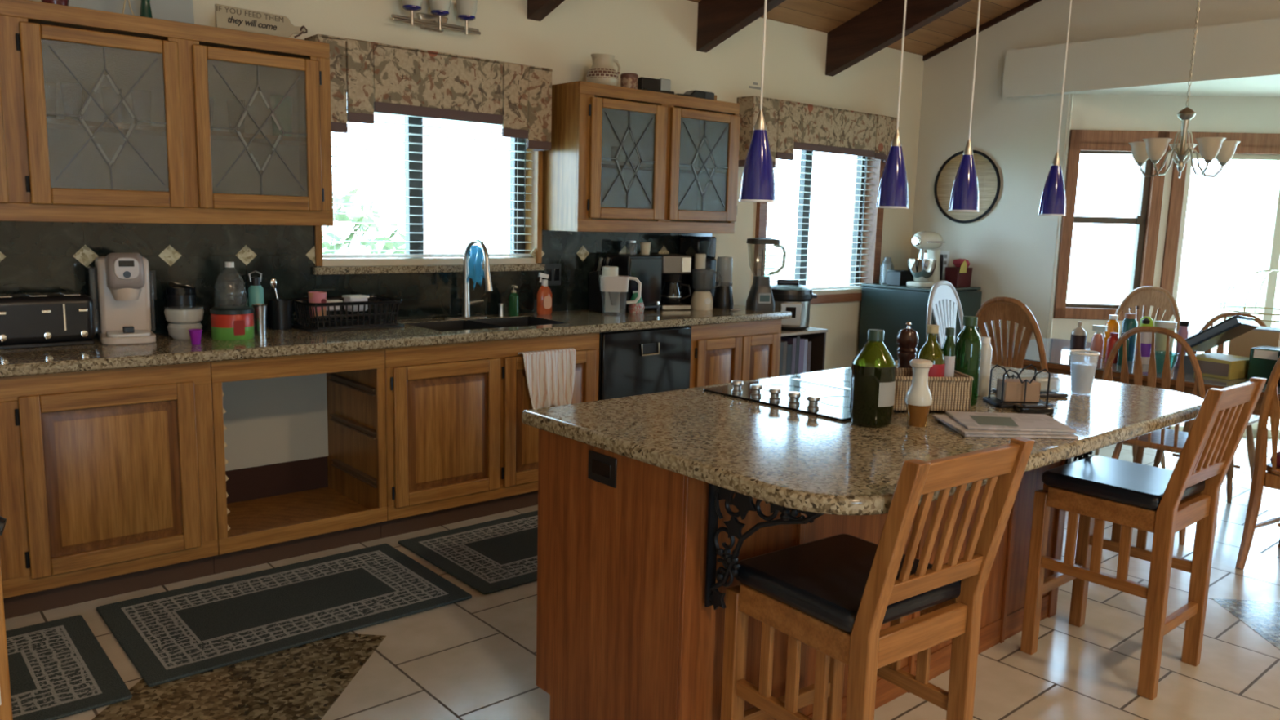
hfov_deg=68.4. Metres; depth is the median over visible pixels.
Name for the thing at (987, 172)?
tray
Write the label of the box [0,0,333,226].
upper cabinet
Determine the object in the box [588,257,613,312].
knife block
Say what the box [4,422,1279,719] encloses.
floor
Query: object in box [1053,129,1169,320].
window
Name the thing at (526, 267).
trim
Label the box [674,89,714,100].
case
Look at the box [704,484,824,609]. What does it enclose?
bracket
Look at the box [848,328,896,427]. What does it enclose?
bottle
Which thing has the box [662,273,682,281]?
basket
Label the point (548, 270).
socket
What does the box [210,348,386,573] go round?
base cabinet
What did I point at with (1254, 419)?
dining chair
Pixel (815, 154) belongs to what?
window blind
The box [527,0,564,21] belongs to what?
ceiling beam
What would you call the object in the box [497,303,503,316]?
soap dispenser
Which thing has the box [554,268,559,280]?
socket
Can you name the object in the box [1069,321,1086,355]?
bottle
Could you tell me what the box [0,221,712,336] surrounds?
backsplash
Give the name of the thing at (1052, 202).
pendant lamp
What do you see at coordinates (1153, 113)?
wall
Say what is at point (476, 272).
cloth
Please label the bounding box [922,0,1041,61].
trim
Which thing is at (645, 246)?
cup
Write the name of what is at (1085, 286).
ground
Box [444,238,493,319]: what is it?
kitchen faucet
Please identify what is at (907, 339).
pepper mill
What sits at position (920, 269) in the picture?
bowl
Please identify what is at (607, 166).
shelf
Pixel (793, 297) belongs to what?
pressure cooker
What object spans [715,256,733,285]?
cup
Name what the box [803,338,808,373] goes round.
book
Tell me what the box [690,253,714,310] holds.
food processor
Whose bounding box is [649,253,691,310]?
coffee maker
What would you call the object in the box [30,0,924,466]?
wall
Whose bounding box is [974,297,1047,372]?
dining chair
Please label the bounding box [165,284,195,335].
canister
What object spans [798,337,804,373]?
book
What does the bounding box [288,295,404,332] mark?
dish rack
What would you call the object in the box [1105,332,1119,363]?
bottle
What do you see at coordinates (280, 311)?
utensil crock
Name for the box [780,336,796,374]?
book
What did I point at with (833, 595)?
bar stool
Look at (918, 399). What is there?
pepper mill
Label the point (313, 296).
cup
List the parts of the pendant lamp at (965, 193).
lamp shade, cord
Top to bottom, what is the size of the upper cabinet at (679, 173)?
0.773 m
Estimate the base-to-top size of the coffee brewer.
0.352 m
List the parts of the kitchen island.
panel, panel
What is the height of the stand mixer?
0.405 m
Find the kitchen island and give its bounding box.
[536,428,1066,719]
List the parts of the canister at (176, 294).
lid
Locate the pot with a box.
[620,72,638,88]
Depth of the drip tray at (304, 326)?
4.33 m
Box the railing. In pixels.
[764,265,850,286]
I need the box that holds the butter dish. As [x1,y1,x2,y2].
[992,373,1067,397]
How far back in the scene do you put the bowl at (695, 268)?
5.68 m
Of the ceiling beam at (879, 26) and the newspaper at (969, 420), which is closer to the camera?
the newspaper at (969, 420)
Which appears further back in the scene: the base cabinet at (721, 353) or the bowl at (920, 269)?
the bowl at (920, 269)
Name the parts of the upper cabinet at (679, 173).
door, door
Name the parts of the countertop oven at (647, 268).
door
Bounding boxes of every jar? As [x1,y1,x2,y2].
[626,240,636,254]
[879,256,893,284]
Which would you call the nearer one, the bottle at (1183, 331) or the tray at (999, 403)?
the tray at (999, 403)
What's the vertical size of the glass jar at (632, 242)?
0.081 m
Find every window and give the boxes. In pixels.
[314,115,542,266]
[753,150,885,304]
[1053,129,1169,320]
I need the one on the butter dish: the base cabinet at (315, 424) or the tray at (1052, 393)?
the tray at (1052, 393)
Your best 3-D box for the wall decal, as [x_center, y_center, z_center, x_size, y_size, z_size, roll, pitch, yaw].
[0.756,-1.799,6.177,0.120,0.040,0.001,-6,11,-40]
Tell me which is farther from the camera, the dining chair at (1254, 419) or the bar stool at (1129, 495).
the dining chair at (1254, 419)
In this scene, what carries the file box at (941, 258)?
on the cabinet at (887, 308)
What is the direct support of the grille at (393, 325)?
attached to the dish rack
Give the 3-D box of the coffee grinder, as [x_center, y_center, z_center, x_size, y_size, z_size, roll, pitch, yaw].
[0.518,-0.480,5.811,0.128,0.320,0.128,-6,11,-40]
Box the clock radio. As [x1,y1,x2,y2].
[637,76,674,94]
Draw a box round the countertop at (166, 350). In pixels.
[0,304,791,377]
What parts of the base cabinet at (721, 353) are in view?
door, raised panel, raised panel, door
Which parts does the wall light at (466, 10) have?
lamp shade, socket post, wall plate, lamp shade, socket post, lamp shade, socket post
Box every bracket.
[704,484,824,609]
[1065,451,1092,464]
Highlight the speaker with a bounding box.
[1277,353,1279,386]
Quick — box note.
[959,260,967,272]
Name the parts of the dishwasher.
latch handle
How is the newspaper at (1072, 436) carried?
on the island countertop at (783, 457)
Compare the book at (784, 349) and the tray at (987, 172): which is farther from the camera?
the tray at (987, 172)
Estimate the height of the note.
0.095 m
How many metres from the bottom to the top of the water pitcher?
0.266 m
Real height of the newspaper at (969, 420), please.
0.007 m
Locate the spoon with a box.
[270,277,278,301]
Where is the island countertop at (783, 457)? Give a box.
[521,358,1203,515]
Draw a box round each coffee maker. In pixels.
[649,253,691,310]
[679,235,716,304]
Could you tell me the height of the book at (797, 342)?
0.289 m
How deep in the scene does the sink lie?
4.81 m
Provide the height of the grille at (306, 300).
0.114 m
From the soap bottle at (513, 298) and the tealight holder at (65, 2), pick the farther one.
the soap bottle at (513, 298)
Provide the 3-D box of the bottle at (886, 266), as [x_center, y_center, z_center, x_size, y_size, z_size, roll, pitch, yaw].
[1.888,-0.688,7.208,0.104,0.205,0.104,-6,11,-40]
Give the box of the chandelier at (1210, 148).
[1128,0,1240,177]
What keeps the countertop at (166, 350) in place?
on the base cabinet at (108, 477)
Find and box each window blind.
[321,81,532,257]
[764,151,874,290]
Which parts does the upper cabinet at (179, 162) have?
door, door, door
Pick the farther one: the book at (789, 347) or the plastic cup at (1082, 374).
the book at (789, 347)
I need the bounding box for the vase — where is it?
[139,0,152,17]
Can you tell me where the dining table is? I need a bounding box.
[995,337,1279,417]
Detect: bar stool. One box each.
[720,436,1035,719]
[1020,377,1266,700]
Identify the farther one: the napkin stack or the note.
the note
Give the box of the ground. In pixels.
[322,243,1279,424]
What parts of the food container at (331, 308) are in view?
lid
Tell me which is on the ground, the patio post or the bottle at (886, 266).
the patio post
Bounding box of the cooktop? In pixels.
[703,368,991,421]
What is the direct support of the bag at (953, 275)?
on the cabinet at (887, 308)
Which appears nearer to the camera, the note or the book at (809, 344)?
the book at (809, 344)
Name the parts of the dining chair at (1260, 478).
leg, seat rail, seat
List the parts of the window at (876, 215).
frame, sill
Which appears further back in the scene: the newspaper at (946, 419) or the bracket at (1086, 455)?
the bracket at (1086, 455)
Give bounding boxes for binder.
[1185,315,1258,351]
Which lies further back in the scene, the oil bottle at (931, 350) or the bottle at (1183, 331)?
the bottle at (1183, 331)
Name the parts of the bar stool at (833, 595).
leg, leg, seat, seat frame, post, rail, rail, post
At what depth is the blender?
5.69 m
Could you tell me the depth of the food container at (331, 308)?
4.35 m
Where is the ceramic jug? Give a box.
[586,53,621,85]
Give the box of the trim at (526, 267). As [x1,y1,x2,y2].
[312,263,545,275]
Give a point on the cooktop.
(826, 394)
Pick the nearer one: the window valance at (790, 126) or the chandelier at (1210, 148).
the chandelier at (1210, 148)
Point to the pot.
(628, 80)
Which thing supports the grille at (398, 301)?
attached to the dish rack
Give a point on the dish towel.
(550, 373)
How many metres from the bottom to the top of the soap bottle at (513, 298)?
0.165 m
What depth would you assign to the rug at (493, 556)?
4.06 m
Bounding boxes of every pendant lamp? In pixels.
[738,0,775,202]
[875,0,908,208]
[948,0,980,212]
[1037,0,1071,215]
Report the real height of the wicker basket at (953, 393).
0.102 m
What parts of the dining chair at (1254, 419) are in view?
leg, leg, leg, leg, seat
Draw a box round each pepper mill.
[896,321,919,368]
[904,359,933,426]
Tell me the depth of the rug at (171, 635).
3.42 m
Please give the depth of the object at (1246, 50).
6.05 m
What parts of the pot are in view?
lid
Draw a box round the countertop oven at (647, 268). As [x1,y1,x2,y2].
[606,253,662,312]
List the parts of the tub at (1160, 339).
lid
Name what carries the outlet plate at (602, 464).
attached to the kitchen island
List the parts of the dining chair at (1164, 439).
leg, leg, seat, leg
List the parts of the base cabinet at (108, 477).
door, raised panel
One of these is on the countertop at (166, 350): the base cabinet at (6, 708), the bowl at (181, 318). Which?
the bowl at (181, 318)
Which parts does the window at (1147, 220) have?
frame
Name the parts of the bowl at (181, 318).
lid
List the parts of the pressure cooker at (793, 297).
lid handle, control panel, lid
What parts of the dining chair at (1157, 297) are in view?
leg, leg, plate, leg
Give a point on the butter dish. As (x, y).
(1052, 393)
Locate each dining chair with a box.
[925,280,964,349]
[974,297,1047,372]
[1094,285,1180,468]
[1102,325,1217,545]
[1153,311,1266,502]
[1235,356,1279,569]
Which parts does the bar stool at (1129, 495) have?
leg, leg, seat, seat frame, post, rail, post, rail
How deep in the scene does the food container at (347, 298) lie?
4.34 m
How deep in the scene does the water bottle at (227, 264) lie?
4.01 m
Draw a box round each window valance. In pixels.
[304,34,552,151]
[737,95,899,168]
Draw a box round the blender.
[746,237,786,311]
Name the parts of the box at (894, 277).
lid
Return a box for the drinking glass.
[226,98,244,133]
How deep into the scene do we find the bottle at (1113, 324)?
5.18 m
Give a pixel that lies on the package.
(1262, 359)
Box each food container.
[326,299,342,311]
[342,294,368,311]
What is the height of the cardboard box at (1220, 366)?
0.090 m
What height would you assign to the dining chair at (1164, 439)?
1.017 m
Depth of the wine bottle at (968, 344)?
2.84 m
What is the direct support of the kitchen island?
on the floor
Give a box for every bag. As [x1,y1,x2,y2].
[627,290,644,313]
[945,258,972,286]
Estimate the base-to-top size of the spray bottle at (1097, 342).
0.183 m
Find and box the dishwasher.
[598,325,691,400]
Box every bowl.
[163,304,204,339]
[692,267,714,291]
[906,258,936,280]
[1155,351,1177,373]
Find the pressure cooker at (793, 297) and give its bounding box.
[770,279,817,330]
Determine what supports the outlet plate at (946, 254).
attached to the wall at (1009, 251)
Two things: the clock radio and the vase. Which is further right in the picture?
the clock radio
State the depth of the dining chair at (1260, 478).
4.11 m
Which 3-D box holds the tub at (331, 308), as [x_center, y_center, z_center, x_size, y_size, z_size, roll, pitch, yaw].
[-1.430,-0.252,4.373,0.075,0.045,0.060,-4,10,-35]
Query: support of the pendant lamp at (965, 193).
hanging from the ceiling at (822, 15)
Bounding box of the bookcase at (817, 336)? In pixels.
[780,326,828,372]
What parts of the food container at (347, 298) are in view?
lid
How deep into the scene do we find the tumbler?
4.00 m
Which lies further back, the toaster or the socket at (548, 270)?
the socket at (548, 270)
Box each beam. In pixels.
[696,0,785,52]
[825,0,971,76]
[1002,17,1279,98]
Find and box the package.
[1247,345,1279,382]
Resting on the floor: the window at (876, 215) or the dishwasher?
the dishwasher
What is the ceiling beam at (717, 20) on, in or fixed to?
attached to the wall at (656, 39)
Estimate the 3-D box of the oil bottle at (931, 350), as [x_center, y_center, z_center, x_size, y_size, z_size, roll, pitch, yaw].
[0.856,0.012,2.781,0.085,0.232,0.085,-6,11,-40]
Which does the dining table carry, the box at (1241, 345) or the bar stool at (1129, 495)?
the box at (1241, 345)
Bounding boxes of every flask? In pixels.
[248,270,263,331]
[1120,313,1137,361]
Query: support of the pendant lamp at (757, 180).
hanging from the ceiling at (822, 15)
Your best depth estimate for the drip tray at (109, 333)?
3.67 m
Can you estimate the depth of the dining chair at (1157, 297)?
5.86 m
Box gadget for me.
[1013,403,1053,414]
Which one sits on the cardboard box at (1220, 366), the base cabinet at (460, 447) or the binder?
the binder
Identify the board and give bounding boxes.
[68,0,194,23]
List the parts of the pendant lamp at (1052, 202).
lamp shade, cord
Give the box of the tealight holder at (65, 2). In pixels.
[40,0,69,5]
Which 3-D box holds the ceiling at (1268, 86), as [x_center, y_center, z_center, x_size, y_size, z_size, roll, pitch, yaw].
[5.084,-1.643,5.349,1.609,0.056,4.570,-6,11,-40]
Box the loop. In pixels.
[122,0,134,15]
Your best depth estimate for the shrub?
8.61 m
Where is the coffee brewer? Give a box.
[87,253,156,345]
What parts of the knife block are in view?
knife handle, knife handle, knife handle, knife handle, knife handle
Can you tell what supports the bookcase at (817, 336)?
on the floor
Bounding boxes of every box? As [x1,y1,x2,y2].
[886,269,913,285]
[918,253,943,280]
[1183,352,1248,379]
[1227,325,1279,357]
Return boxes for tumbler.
[270,94,292,136]
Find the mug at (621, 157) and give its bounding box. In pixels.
[611,146,627,162]
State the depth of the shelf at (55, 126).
3.79 m
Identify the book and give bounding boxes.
[778,341,783,376]
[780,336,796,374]
[780,340,787,375]
[786,335,799,373]
[786,343,792,375]
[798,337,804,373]
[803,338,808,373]
[806,341,811,372]
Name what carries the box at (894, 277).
on the cabinet at (887, 308)
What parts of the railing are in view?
rail, post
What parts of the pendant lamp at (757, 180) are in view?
lamp shade, cord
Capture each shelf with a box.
[46,117,306,146]
[601,160,726,173]
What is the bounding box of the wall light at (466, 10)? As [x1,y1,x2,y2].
[391,0,480,35]
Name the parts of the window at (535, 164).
sill, frame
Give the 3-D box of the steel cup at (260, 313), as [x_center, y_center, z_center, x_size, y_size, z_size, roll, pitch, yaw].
[-1.633,-0.175,4.049,0.064,0.128,0.064,-6,11,-40]
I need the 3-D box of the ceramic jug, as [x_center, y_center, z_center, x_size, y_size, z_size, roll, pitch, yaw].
[-0.203,-1.563,5.112,0.176,0.170,0.176,3,9,13]
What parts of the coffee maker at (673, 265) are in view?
carafe handle, control panel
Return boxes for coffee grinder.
[712,256,733,308]
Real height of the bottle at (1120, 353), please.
0.170 m
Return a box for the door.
[1155,131,1279,438]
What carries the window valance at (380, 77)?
attached to the wall at (656, 39)
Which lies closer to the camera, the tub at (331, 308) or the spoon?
the spoon
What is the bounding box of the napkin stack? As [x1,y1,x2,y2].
[995,378,1040,402]
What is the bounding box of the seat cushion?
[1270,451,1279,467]
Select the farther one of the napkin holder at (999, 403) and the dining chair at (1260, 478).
the dining chair at (1260, 478)
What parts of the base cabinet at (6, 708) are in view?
black handle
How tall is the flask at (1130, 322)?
0.255 m
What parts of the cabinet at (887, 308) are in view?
panel, door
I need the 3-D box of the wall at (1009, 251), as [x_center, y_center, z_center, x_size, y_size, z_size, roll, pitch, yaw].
[4.989,-1.334,4.368,0.140,4.500,8.550,-6,11,-40]
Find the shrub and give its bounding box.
[322,187,405,258]
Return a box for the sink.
[404,316,567,364]
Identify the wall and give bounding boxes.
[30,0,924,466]
[910,0,1279,343]
[1046,93,1279,343]
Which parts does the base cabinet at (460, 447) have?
door, raised panel, door, raised panel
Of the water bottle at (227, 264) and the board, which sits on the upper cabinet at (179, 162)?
the board
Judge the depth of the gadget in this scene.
2.75 m
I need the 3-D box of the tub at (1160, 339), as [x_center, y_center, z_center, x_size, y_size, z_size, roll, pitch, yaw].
[2.761,-0.089,4.967,0.102,0.232,0.102,-6,11,-40]
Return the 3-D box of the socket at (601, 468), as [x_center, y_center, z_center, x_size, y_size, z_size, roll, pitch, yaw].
[-0.099,0.279,2.414,0.003,0.037,0.076,-6,11,-40]
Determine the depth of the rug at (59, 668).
2.92 m
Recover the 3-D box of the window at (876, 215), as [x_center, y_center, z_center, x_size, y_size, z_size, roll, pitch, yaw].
[1.278,-1.036,6.846,1.410,1.240,0.185,-6,11,-40]
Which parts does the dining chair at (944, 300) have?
plate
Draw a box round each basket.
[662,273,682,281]
[893,367,973,411]
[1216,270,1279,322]
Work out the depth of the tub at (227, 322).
3.83 m
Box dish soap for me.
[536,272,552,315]
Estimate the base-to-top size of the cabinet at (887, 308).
1.005 m
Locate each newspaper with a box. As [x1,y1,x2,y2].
[932,414,1071,435]
[943,422,1079,439]
[945,410,1075,432]
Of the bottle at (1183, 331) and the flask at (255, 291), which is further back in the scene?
the bottle at (1183, 331)
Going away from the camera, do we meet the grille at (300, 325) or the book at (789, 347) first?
the grille at (300, 325)
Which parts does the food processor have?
motor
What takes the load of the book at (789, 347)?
on the bookcase at (817, 336)
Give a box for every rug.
[5,614,132,719]
[96,543,471,686]
[398,510,537,594]
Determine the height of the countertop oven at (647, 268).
0.325 m
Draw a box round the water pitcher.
[599,266,641,315]
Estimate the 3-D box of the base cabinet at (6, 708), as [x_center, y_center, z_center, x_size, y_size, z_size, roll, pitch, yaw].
[-1.523,0.704,1.712,0.607,0.921,0.598,-6,11,-40]
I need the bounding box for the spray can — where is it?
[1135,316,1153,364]
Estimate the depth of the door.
6.59 m
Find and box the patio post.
[1185,167,1220,354]
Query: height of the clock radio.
0.090 m
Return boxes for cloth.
[466,244,484,290]
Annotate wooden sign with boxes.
[214,4,307,37]
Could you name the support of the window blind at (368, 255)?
attached to the window at (535, 164)
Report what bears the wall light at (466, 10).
attached to the wall at (656, 39)
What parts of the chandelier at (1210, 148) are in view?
lamp shade, lamp shade, arm, arm, lamp shade, chain, arm, arm, lamp shade, lamp shade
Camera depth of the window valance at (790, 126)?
6.38 m
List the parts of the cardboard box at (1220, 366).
brown panel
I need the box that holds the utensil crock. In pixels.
[268,298,292,329]
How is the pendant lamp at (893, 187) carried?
hanging from the ceiling at (822, 15)
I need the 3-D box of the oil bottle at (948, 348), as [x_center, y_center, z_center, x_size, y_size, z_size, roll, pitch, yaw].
[0.917,0.015,2.808,0.041,0.222,0.041,-6,11,-40]
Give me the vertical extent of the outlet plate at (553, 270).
0.120 m
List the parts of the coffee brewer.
water tank, spout, trim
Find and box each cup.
[188,328,202,344]
[251,303,267,334]
[307,291,326,318]
[640,241,650,254]
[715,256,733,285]
[1069,349,1100,393]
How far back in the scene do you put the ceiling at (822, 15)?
6.60 m
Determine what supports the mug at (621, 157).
on the upper cabinet at (679, 173)
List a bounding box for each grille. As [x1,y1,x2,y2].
[292,302,316,328]
[293,296,376,324]
[314,302,400,328]
[375,296,401,323]
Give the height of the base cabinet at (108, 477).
0.872 m
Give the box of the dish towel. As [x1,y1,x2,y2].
[518,347,575,408]
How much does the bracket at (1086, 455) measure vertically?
0.349 m
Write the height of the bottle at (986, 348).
0.190 m
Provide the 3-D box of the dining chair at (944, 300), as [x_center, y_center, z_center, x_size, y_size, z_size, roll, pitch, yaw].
[2.108,0.066,5.978,0.482,1.109,0.541,-6,11,-40]
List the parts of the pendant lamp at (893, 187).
lamp shade, cord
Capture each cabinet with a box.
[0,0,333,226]
[0,361,218,618]
[0,515,13,719]
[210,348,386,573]
[380,333,599,537]
[542,80,740,233]
[688,319,782,387]
[857,282,982,360]
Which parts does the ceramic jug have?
handle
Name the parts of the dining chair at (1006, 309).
plate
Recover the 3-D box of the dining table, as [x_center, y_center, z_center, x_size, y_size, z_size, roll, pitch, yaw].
[2.957,0.419,4.946,1.110,0.756,2.310,-6,11,-40]
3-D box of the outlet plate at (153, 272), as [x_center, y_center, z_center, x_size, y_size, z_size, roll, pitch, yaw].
[-2.065,-0.313,3.943,0.072,0.120,0.009,-6,11,-40]
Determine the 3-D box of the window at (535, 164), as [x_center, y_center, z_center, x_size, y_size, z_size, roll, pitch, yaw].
[-1.073,-0.961,4.804,1.276,0.944,0.180,-6,11,-40]
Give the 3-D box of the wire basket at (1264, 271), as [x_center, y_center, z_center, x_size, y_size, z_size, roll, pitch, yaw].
[3.998,0.040,6.052,0.570,1.232,0.570,-6,11,-40]
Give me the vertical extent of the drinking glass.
0.140 m
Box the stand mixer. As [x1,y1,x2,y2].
[906,231,945,287]
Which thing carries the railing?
on the ground
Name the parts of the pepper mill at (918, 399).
glass, glass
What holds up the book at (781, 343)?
on the bookcase at (817, 336)
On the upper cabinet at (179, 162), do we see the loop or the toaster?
the loop
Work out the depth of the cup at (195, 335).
3.69 m
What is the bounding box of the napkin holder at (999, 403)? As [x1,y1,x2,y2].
[982,364,1053,408]
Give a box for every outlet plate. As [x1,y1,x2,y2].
[149,271,156,299]
[543,263,560,285]
[587,449,617,488]
[940,250,950,266]
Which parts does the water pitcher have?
handle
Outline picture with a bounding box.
[969,415,1018,426]
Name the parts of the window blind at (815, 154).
ladder cord, ladder cord, ladder cord, rail, ladder cord, ladder cord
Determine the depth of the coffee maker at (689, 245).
5.82 m
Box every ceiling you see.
[688,0,1028,55]
[1076,76,1279,97]
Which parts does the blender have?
motor, lid, panel, jar handle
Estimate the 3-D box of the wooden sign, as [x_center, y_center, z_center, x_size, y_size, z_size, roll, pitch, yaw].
[-1.531,-1.371,3.828,0.362,0.092,0.032,-6,11,-40]
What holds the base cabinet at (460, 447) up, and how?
on the floor
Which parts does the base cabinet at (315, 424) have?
panel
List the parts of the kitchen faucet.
deck plate, lever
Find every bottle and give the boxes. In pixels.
[213,262,248,306]
[507,284,519,316]
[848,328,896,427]
[915,324,945,377]
[942,327,955,377]
[954,315,982,405]
[977,336,992,396]
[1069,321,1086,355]
[1089,324,1107,359]
[1102,315,1119,357]
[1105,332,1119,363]
[1116,332,1128,365]
[1174,320,1189,367]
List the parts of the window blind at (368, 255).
ladder cord, ladder cord, ladder cord, rail, ladder cord, ladder cord, ladder cord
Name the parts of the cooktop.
knob, knob, knob, knob, knob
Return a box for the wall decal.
[748,82,760,89]
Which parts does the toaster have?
lever, browning knob, lever, browning knob, lever, browning knob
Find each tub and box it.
[209,306,254,340]
[326,306,339,311]
[1154,320,1177,365]
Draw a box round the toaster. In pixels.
[0,291,95,349]
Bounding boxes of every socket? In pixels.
[546,268,551,280]
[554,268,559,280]
[591,458,610,479]
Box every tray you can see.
[106,329,151,337]
[292,319,404,332]
[933,150,1000,223]
[982,396,1053,408]
[992,387,1067,397]
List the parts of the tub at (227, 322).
lid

